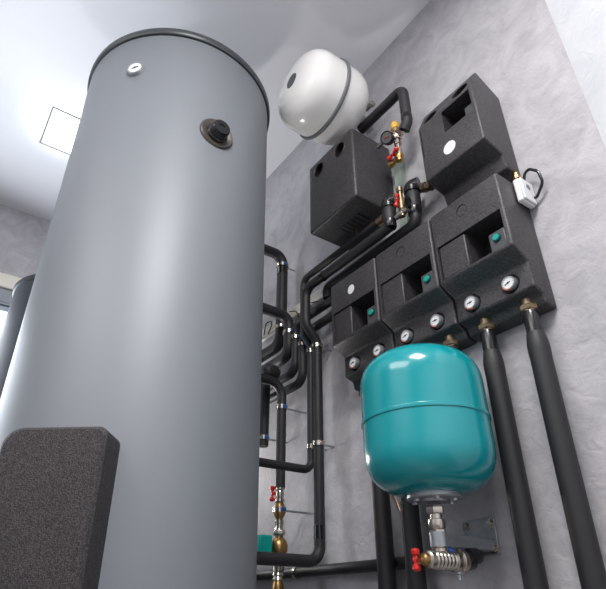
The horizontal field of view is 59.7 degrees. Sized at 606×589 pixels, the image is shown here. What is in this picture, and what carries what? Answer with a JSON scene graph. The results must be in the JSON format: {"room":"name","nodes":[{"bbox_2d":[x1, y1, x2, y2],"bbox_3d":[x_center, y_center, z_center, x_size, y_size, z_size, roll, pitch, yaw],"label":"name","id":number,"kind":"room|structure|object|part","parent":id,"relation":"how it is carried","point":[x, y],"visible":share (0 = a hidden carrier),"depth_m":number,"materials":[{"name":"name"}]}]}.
{"room":"mechanical room","nodes":[
{"label":"mechanical room","id":0,"kind":"room"},
{"bbox_2d":[0,204,50,277],"bbox_3d":[-2.518,0.441,2.503,3.800,2.710,0.200,20,-36,-30],"label":"wall","id":1,"kind":"structure","parent":0,"point":[23,235],"depth_m":3.40,"materials":[{"name":"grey paint"}]},
{"bbox_2d":[0,303,9,311],"bbox_3d":[-2.183,0.479,2.704,1.470,1.350,0.070,20,-36,-30],"label":"window","id":2,"kind":"structure","parent":1,"relation":"in","point":[3,307],"depth_m":3.21,"materials":[{"name":"grey"}]},
{"bbox_2d":[0,288,12,305],"bbox_3d":[-2.138,-0.108,2.981,1.510,0.093,0.026,20,-36,-30],"label":"trim","id":3,"kind":"structure","parent":1,"relation":"attached to","point":[6,297],"depth_m":3.18,"materials":[{"name":"grey"}]},
{"bbox_2d":[0,272,21,290],"bbox_3d":[-2.134,-0.192,3.024,1.590,0.093,0.040,20,-36,-30],"label":"trim","id":4,"kind":"structure","parent":1,"relation":"attached to","point":[7,281],"depth_m":3.21,"materials":[{"name":"beige paint"}]},
{"bbox_2d":[0,0,429,220],"bbox_3d":[-0.976,-1.813,1.488,4.200,0.120,5.290,20,-36,-30],"label":"ceiling","id":5,"kind":"structure","parent":0,"point":[49,49],"depth_m":2.45,"materials":[{"name":"white paint"}]},
{"bbox_2d":[39,102,80,154],"bbox_3d":[-1.245,-0.877,2.890,0.300,0.050,0.300,20,-36,-30],"label":"ceiling lamp","id":6,"kind":"object","parent":5,"relation":"attached to","point":[60,133],"visible":0.51,"depth_m":2.83,"materials":[{"name":"white plastic"}]},
{"bbox_2d":[256,0,605,588],"bbox_3d":[-0.058,0.405,2.443,0.150,2.710,3.138,20,-36,-30],"label":"wall","id":7,"kind":"structure","parent":0,"point":[516,48],"depth_m":1.65,"materials":[{"name":"grey paint"}]},
{"bbox_2d":[260,435,287,443],"bbox_3d":[-0.123,0.591,2.145,0.140,0.016,0.060,20,-36,-30],"label":"clamp","id":8,"kind":"object","parent":7,"relation":"attached to","point":[261,436],"visible":0.59,"depth_m":2.10,"materials":[{"name":"silver metal"}]},
{"bbox_2d":[260,383,269,447],"bbox_3d":[-0.160,0.485,2.178,0.042,0.280,0.043,20,-36,-30],"label":"insulated pipe","id":9,"kind":"object","parent":8,"relation":"attached to","point":[265,388],"visible":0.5,"depth_m":2.16,"materials":[{"name":"black rubber"}]},
{"bbox_2d":[262,244,287,362],"bbox_3d":[-0.299,0.051,2.504,0.306,0.521,0.392,20,-36,-30],"label":"insulated pipe","id":10,"kind":"object","parent":7,"relation":"attached to","point":[277,255],"visible":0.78,"depth_m":2.43,"materials":[{"name":"black rubber"}]},
{"bbox_2d":[275,323,283,328],"bbox_3d":[-0.082,0.157,2.378,0.099,0.016,0.068,20,-36,-30],"label":"clamp","id":11,"kind":"object","parent":7,"relation":"attached to","point":[280,324],"visible":0.35,"depth_m":2.35,"materials":[{"name":"silver metal"}]},
{"bbox_2d":[276,261,294,271],"bbox_3d":[-0.082,-0.130,2.549,0.100,0.016,0.070,20,-36,-30],"label":"clamp","id":12,"kind":"object","parent":7,"relation":"attached to","point":[281,262],"visible":0.62,"depth_m":2.52,"materials":[{"name":"silver metal"}]},
{"bbox_2d":[283,328,292,334],"bbox_3d":[-0.036,0.173,2.279,0.112,0.016,0.064,20,-36,-30],"label":"clamp","id":13,"kind":"object","parent":7,"relation":"attached to","point":[287,329],"visible":0.41,"depth_m":2.24,"materials":[{"name":"silver metal"}]},
{"bbox_2d":[273,507,305,513],"bbox_3d":[-0.047,0.782,1.905,0.140,0.016,0.058,20,-36,-30],"label":"clamp","id":14,"kind":"object","parent":7,"relation":"attached to","point":[275,509],"visible":0.89,"depth_m":1.87,"materials":[{"name":"silver metal"}]},
{"bbox_2d":[276,404,305,413],"bbox_3d":[-0.045,0.458,2.099,0.137,0.016,0.054,20,-36,-30],"label":"clamp","id":15,"kind":"object","parent":7,"relation":"attached to","point":[277,405],"visible":0.81,"depth_m":2.07,"materials":[{"name":"silver metal"}]},
{"bbox_2d":[262,286,323,341],"bbox_3d":[-0.163,0.178,2.577,0.024,0.051,1.240,20,-36,-30],"label":"cable tray","id":16,"kind":"object","parent":7,"relation":"attached to","point":[318,295],"visible":0.11,"depth_m":2.40,"materials":[{"name":"white plastic"}]},
{"bbox_2d":[263,321,271,334],"bbox_3d":[-0.170,0.163,2.557,0.011,0.067,0.081,20,-36,-30],"label":"cable","id":17,"kind":"object","parent":16,"relation":"attached to","point":[268,321],"visible":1,"depth_m":2.56,"materials":[{"name":"black plastic"}]},
{"bbox_2d":[291,567,299,579],"bbox_3d":[-0.019,0.969,1.843,0.045,0.049,0.016,20,-36,-30],"label":"clamp","id":18,"kind":"object","parent":7,"relation":"attached to","point":[293,568],"visible":0.44,"depth_m":1.83,"materials":[{"name":"silver metal"}]},
{"bbox_2d":[291,334,299,338],"bbox_3d":[-0.011,0.192,2.248,0.092,0.016,0.052,20,-36,-30],"label":"clamp","id":19,"kind":"object","parent":7,"relation":"attached to","point":[293,335],"visible":0.51,"depth_m":2.22,"materials":[{"name":"silver metal"}]},
{"bbox_2d":[306,348,324,356],"bbox_3d":[0.052,0.235,2.120,0.088,0.016,0.046,20,-36,-30],"label":"clamp","id":20,"kind":"object","parent":7,"relation":"attached to","point":[307,349],"visible":0.49,"depth_m":2.10,"materials":[{"name":"silver metal"}]},
{"bbox_2d":[306,443,326,450],"bbox_3d":[0.051,0.560,1.928,0.088,0.016,0.046,20,-36,-30],"label":"clamp","id":21,"kind":"object","parent":7,"relation":"attached to","point":[309,445],"visible":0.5,"depth_m":1.90,"materials":[{"name":"silver metal"}]},
{"bbox_2d":[312,342,331,351],"bbox_3d":[0.076,0.212,2.091,0.092,0.016,0.054,20,-36,-30],"label":"clamp","id":22,"kind":"object","parent":7,"relation":"attached to","point":[315,344],"visible":0.78,"depth_m":2.06,"materials":[{"name":"silver metal"}]},
{"bbox_2d":[312,440,333,447],"bbox_3d":[0.074,0.540,1.897,0.092,0.016,0.054,20,-36,-30],"label":"clamp","id":23,"kind":"object","parent":7,"relation":"attached to","point":[315,442],"visible":0.83,"depth_m":1.87,"materials":[{"name":"silver metal"}]},
{"bbox_2d":[278,49,375,145],"bbox_3d":[0.127,-0.816,2.276,0.430,0.362,0.362,20,-36,-30],"label":"vessel","id":24,"kind":"object","parent":7,"relation":"attached to","point":[322,96],"visible":0.97,"depth_m":2.12,"materials":[{"name":"white metal"}]},
{"bbox_2d":[357,87,412,133],"bbox_3d":[0.324,-0.668,2.094,0.043,0.245,0.272,20,-36,-30],"label":"insulated pipe","id":25,"kind":"object","parent":24,"relation":"attached to","point":[401,94],"visible":1,"depth_m":2.08,"materials":[{"name":"black rubber"}]},
{"bbox_2d":[380,121,403,168],"bbox_3d":[0.339,-0.574,1.984,0.064,0.210,0.087,20,-36,-30],"label":"valve","id":26,"kind":"object","parent":25,"relation":"attached to","point":[395,135],"visible":0.99,"depth_m":1.98,"materials":[{"name":"silver metal"}]},
{"bbox_3d":[0.334,-0.515,1.943,0.030,0.034,0.057,20,-36,-30],"label":"butterfly handle","id":27,"kind":"part","parent":26,"relation":"part of","materials":[{"name":"red paint"}]},
{"bbox_2d":[310,128,393,249],"bbox_3d":[0.192,-0.411,2.150,0.209,0.386,0.290,20,-36,-30],"label":"housing","id":28,"kind":"object","parent":7,"relation":"attached to","point":[349,184],"visible":0.96,"depth_m":2.07,"materials":[{"name":"black plastic"}]},
{"bbox_2d":[331,258,395,391],"bbox_3d":[0.230,0.114,1.849,0.135,0.404,0.248,20,-36,-30],"label":"pump group","id":29,"kind":"object","parent":7,"relation":"attached to","point":[360,334],"visible":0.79,"depth_m":1.83,"materials":[{"name":"black plastic"}]},
{"bbox_2d":[270,311,331,403],"bbox_3d":[-0.050,0.292,2.203,0.036,0.242,0.900,20,-36,-30],"label":"insulated pipe","id":30,"kind":"object","parent":29,"relation":"attached to","point":[298,383],"visible":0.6,"depth_m":2.11,"materials":[{"name":"black rubber"}]},
{"bbox_2d":[270,296,331,390],"bbox_3d":[-0.050,0.236,2.236,0.036,0.252,0.900,20,-36,-30],"label":"insulated pipe","id":31,"kind":"object","parent":29,"relation":"attached to","point":[293,369],"visible":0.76,"depth_m":2.17,"materials":[{"name":"black rubber"}]},
{"bbox_3d":[0.147,0.107,1.875,0.014,0.112,0.094,20,-36,-30],"label":"panel","id":32,"kind":"part","parent":29,"relation":"part of","materials":[{"name":"black plastic"}]},
{"bbox_2d":[256,548,483,580],"bbox_3d":[0.051,0.887,1.699,0.103,0.039,1.324,20,-36,-30],"label":"insulated pipe","id":33,"kind":"object","parent":7,"relation":"attached to","point":[363,566],"visible":0.61,"depth_m":1.66,"materials":[{"name":"black rubber"}]},
{"bbox_2d":[323,212,421,299],"bbox_3d":[0.243,-0.140,1.974,0.040,0.115,0.541,20,-36,-30],"label":"insulated pipe","id":34,"kind":"object","parent":7,"relation":"attached to","point":[415,219],"visible":0.73,"depth_m":1.92,"materials":[{"name":"black rubber"}]},
{"bbox_2d":[404,177,434,217],"bbox_3d":[0.410,-0.346,1.840,0.116,0.157,0.061,-20,-36,30],"label":"pipe elbow","id":35,"kind":"object","parent":34,"relation":"on","point":[413,188],"visible":0.88,"depth_m":1.83,"materials":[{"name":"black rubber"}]},
{"bbox_2d":[358,392,400,513],"bbox_3d":[0.244,0.489,1.718,0.007,0.476,0.180,20,-36,-30],"label":"tube","id":36,"kind":"object","parent":7,"relation":"attached to","point":[395,497],"visible":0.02,"depth_m":1.58,"materials":[{"name":"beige metal"}]},
{"bbox_2d":[393,159,409,227],"bbox_3d":[0.377,-0.347,1.988,0.028,0.435,0.036,20,-36,-30],"label":"mounting rail","id":37,"kind":"object","parent":7,"relation":"attached to","point":[399,169],"visible":0.17,"depth_m":2.03,"materials":[{"name":"grey"}]},
{"bbox_2d":[376,220,475,350],"bbox_3d":[0.376,0.007,1.670,0.135,0.404,0.248,20,-36,-30],"label":"pump group","id":38,"kind":"object","parent":7,"relation":"attached to","point":[414,304],"visible":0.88,"depth_m":1.64,"materials":[{"name":"black plastic"}]},
{"bbox_3d":[0.293,0.000,1.697,0.014,0.112,0.094,20,-36,-30],"label":"panel","id":39,"kind":"part","parent":38,"relation":"part of","materials":[{"name":"black plastic"}]},
{"bbox_3d":[0.375,-0.047,1.600,0.009,0.021,0.021,20,-36,-30],"label":"knob","id":40,"kind":"part","parent":38,"relation":"part of","materials":[{"name":"teal plastic"}]},
{"bbox_2d":[429,517,500,555],"bbox_3d":[0.360,0.575,1.268,0.222,0.085,0.110,20,-36,-30],"label":"wall bracket","id":41,"kind":"object","parent":7,"relation":"attached to","point":[481,534],"visible":0.85,"depth_m":1.27,"materials":[{"name":"metal"}]},
{"bbox_2d":[411,504,477,580],"bbox_3d":[0.318,0.561,1.197,0.167,0.154,0.051,17,-35,-26],"label":"fitting","id":42,"kind":"object","parent":41,"relation":"attached to","point":[459,562],"visible":0.99,"depth_m":1.17,"materials":[{"name":"silver metal"}]},
{"bbox_3d":[0.252,0.578,1.152,0.031,0.046,0.019,-22,-37,32],"label":"butterfly handle","id":43,"kind":"part","parent":42,"relation":"part of","materials":[{"name":"red paint"}]},
{"bbox_2d":[360,343,496,504],"bbox_3d":[0.306,0.324,1.324,0.319,0.374,0.319,20,-36,-30],"label":"vessel","id":44,"kind":"object","parent":42,"relation":"on","point":[428,438],"visible":1,"depth_m":1.20,"materials":[{"name":"teal metal"}]},
{"bbox_3d":[0.385,0.589,1.251,0.178,0.028,0.028,20,-36,-30],"label":"arm","id":45,"kind":"part","parent":41,"relation":"part of","materials":[{"name":"metal"}]},
{"bbox_3d":[0.446,0.609,1.325,0.006,0.085,0.100,20,-36,-30],"label":"plate","id":46,"kind":"part","parent":41,"relation":"part of","materials":[{"name":"metal"}]},
{"bbox_2d":[418,73,519,205],"bbox_3d":[0.521,-0.494,1.712,0.150,0.402,0.230,20,-36,-30],"label":"pump group","id":47,"kind":"object","parent":7,"relation":"attached to","point":[465,140],"visible":0.94,"depth_m":1.65,"materials":[{"name":"black plastic"}]},
{"bbox_2d":[431,173,556,341],"bbox_3d":[0.521,-0.099,1.492,0.135,0.404,0.248,20,-36,-30],"label":"pump group","id":48,"kind":"object","parent":7,"relation":"attached to","point":[490,261],"visible":0.98,"depth_m":1.45,"materials":[{"name":"black plastic"}]},
{"bbox_3d":[0.438,-0.106,1.519,0.014,0.112,0.094,20,-36,-30],"label":"panel","id":49,"kind":"part","parent":48,"relation":"part of","materials":[{"name":"black plastic"}]},
{"bbox_3d":[0.520,-0.153,1.422,0.009,0.021,0.021,20,-36,-30],"label":"knob","id":50,"kind":"part","parent":48,"relation":"part of","materials":[{"name":"teal plastic"}]},
{"bbox_2d":[513,172,536,208],"bbox_3d":[0.628,-0.299,1.501,0.060,0.110,0.027,20,-36,-30],"label":"sensor box","id":51,"kind":"object","parent":48,"relation":"attached to","point":[524,191],"visible":1,"depth_m":1.48,"materials":[{"name":"white plastic"}]},
{"bbox_3d":[0.633,-0.290,1.487,0.056,0.076,0.007,20,-36,-30],"label":"lid","id":52,"kind":"part","parent":51,"relation":"part of","materials":[{"name":"white plastic"}]},
{"bbox_2d":[523,168,543,198],"bbox_3d":[0.652,-0.317,1.495,0.022,0.098,0.062,15,-34,-23],"label":"cable","id":53,"kind":"object","parent":51,"relation":"attached to","point":[537,171],"visible":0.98,"depth_m":1.48,"materials":[{"name":"black plastic"}]},
{"bbox_2d":[545,0,605,147],"bbox_3d":[1.026,-0.820,0.393,0.150,2.710,2.171,5,-31,-8],"label":"wall","id":54,"kind":"structure","parent":0,"point":[580,25],"depth_m":1.47,"materials":[{"name":"grey paint"}]},
{"bbox_3d":[-1.005,0.629,0.077,4.000,0.100,5.190,20,-36,-30],"label":"floor","id":55,"kind":"structure","parent":0,"visible":0},
{"bbox_2d":[0,274,35,398],"bbox_3d":[-1.223,0.844,2.377,0.620,1.888,0.620,20,-36,-30],"label":"storage tank","id":56,"kind":"object","parent":55,"relation":"on","point":[22,289],"visible":0.16,"depth_m":2.50,"materials":[{"name":"grey metal"}]},
{"bbox_2d":[0,28,269,588],"bbox_3d":[-0.493,0.174,1.694,0.760,2.323,0.798,19,-36,-30],"label":"water tank","id":57,"kind":"object","parent":55,"relation":"on","point":[130,401],"visible":1,"depth_m":1.38,"materials":[{"name":"silver metal"}]},
{"bbox_2d":[261,373,286,487],"bbox_3d":[-0.193,0.484,1.964,0.303,0.421,0.037,20,-36,-30],"label":"insulated pipe","id":58,"kind":"object","parent":57,"relation":"attached to","point":[272,381],"visible":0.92,"depth_m":2.02,"materials":[{"name":"black rubber"}]},
{"bbox_2d":[261,363,280,378],"bbox_3d":[-0.135,0.316,2.150,0.082,0.066,0.066,20,-36,-30],"label":"insulated pipe","id":59,"kind":"object","parent":58,"relation":"attached to","point":[269,369],"visible":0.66,"depth_m":2.12,"materials":[{"name":"black rubber"}]},
{"bbox_2d":[257,486,287,588],"bbox_3d":[-0.153,0.877,1.876,0.119,0.362,0.223,20,-36,-30],"label":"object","id":60,"kind":"structure","parent":58,"relation":"hanging from","point":[265,543],"depth_m":1.80,"materials":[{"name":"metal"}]},
{"bbox_3d":[-0.162,0.870,1.830,0.055,0.058,0.131,20,-36,-30],"label":"pump motor","id":61,"kind":"part","parent":60,"relation":"part of","materials":[{"name":"teal plastic"}]},
{"bbox_3d":[-0.103,0.723,1.919,0.042,0.054,0.021,-16,-34,25],"label":"butterfly handle","id":62,"kind":"part","parent":60,"relation":"part of","materials":[{"name":"red paint"}]},
{"bbox_2d":[261,303,293,367],"bbox_3d":[-0.303,0.224,2.337,0.338,0.230,0.477,20,-36,-30],"label":"insulated pipe","id":63,"kind":"object","parent":57,"relation":"attached to","point":[284,316],"visible":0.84,"depth_m":2.24,"materials":[{"name":"black rubber"}]},
{"bbox_2d":[259,214,383,472],"bbox_3d":[0.057,0.135,1.839,0.304,0.834,0.554,20,-36,-30],"label":"insulated pipe","id":64,"kind":"object","parent":57,"relation":"attached to","point":[263,462],"visible":0.81,"depth_m":2.00,"materials":[{"name":"black rubber"}]},
{"bbox_2d":[257,225,393,567],"bbox_3d":[0.085,0.281,1.711,0.310,1.042,0.530,20,-36,-30],"label":"insulated pipe","id":65,"kind":"object","parent":57,"relation":"attached to","point":[313,559],"visible":0.94,"depth_m":1.88,"materials":[{"name":"black rubber"}]},
{"bbox_2d":[381,193,410,229],"bbox_3d":[0.327,-0.296,1.837,0.113,0.138,0.056,-22,-37,32],"label":"valve","id":66,"kind":"object","parent":65,"relation":"attached to","point":[388,210],"visible":0.85,"depth_m":1.82,"materials":[{"name":"black plastic"}]},
{"bbox_2d":[394,186,409,219],"bbox_3d":[0.329,-0.320,1.811,0.044,0.130,0.055,20,-36,-30],"label":"valve","id":67,"kind":"object","parent":66,"relation":"attached to","point":[399,203],"visible":1,"depth_m":1.79,"materials":[{"name":"brown metal"}]},
{"bbox_3d":[0.323,-0.319,1.802,0.028,0.051,0.027,20,-36,-30],"label":"butterfly handle","id":68,"kind":"part","parent":67,"relation":"part of","materials":[{"name":"red paint"}]},
{"bbox_2d":[371,479,396,588],"bbox_3d":[0.231,0.756,1.463,0.053,1.102,0.053,20,-36,-30],"label":"insulated pipe","id":69,"kind":"object","parent":55,"relation":"on","point":[385,557],"visible":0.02,"depth_m":1.48,"materials":[{"name":"black rubber"}]},
{"bbox_2d":[399,497,426,588],"bbox_3d":[0.294,0.710,1.386,0.053,1.102,0.053,20,-36,-30],"label":"insulated pipe","id":70,"kind":"object","parent":55,"relation":"on","point":[410,516],"visible":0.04,"depth_m":1.40,"materials":[{"name":"black rubber"}]},
{"bbox_2d":[480,329,548,588],"bbox_3d":[0.500,0.577,1.163,0.053,1.102,0.053,20,-35,-30],"label":"insulated pipe","id":71,"kind":"object","parent":55,"relation":"on","point":[531,562],"visible":1,"depth_m":1.24,"materials":[{"name":"black rubber"}]},
{"bbox_2d":[523,309,605,588],"bbox_3d":[0.575,0.522,1.071,0.053,1.102,0.053,20,-35,-30],"label":"insulated pipe","id":72,"kind":"object","parent":55,"relation":"on","point":[589,562],"visible":1,"depth_m":1.15,"materials":[{"name":"black rubber"}]}
]}

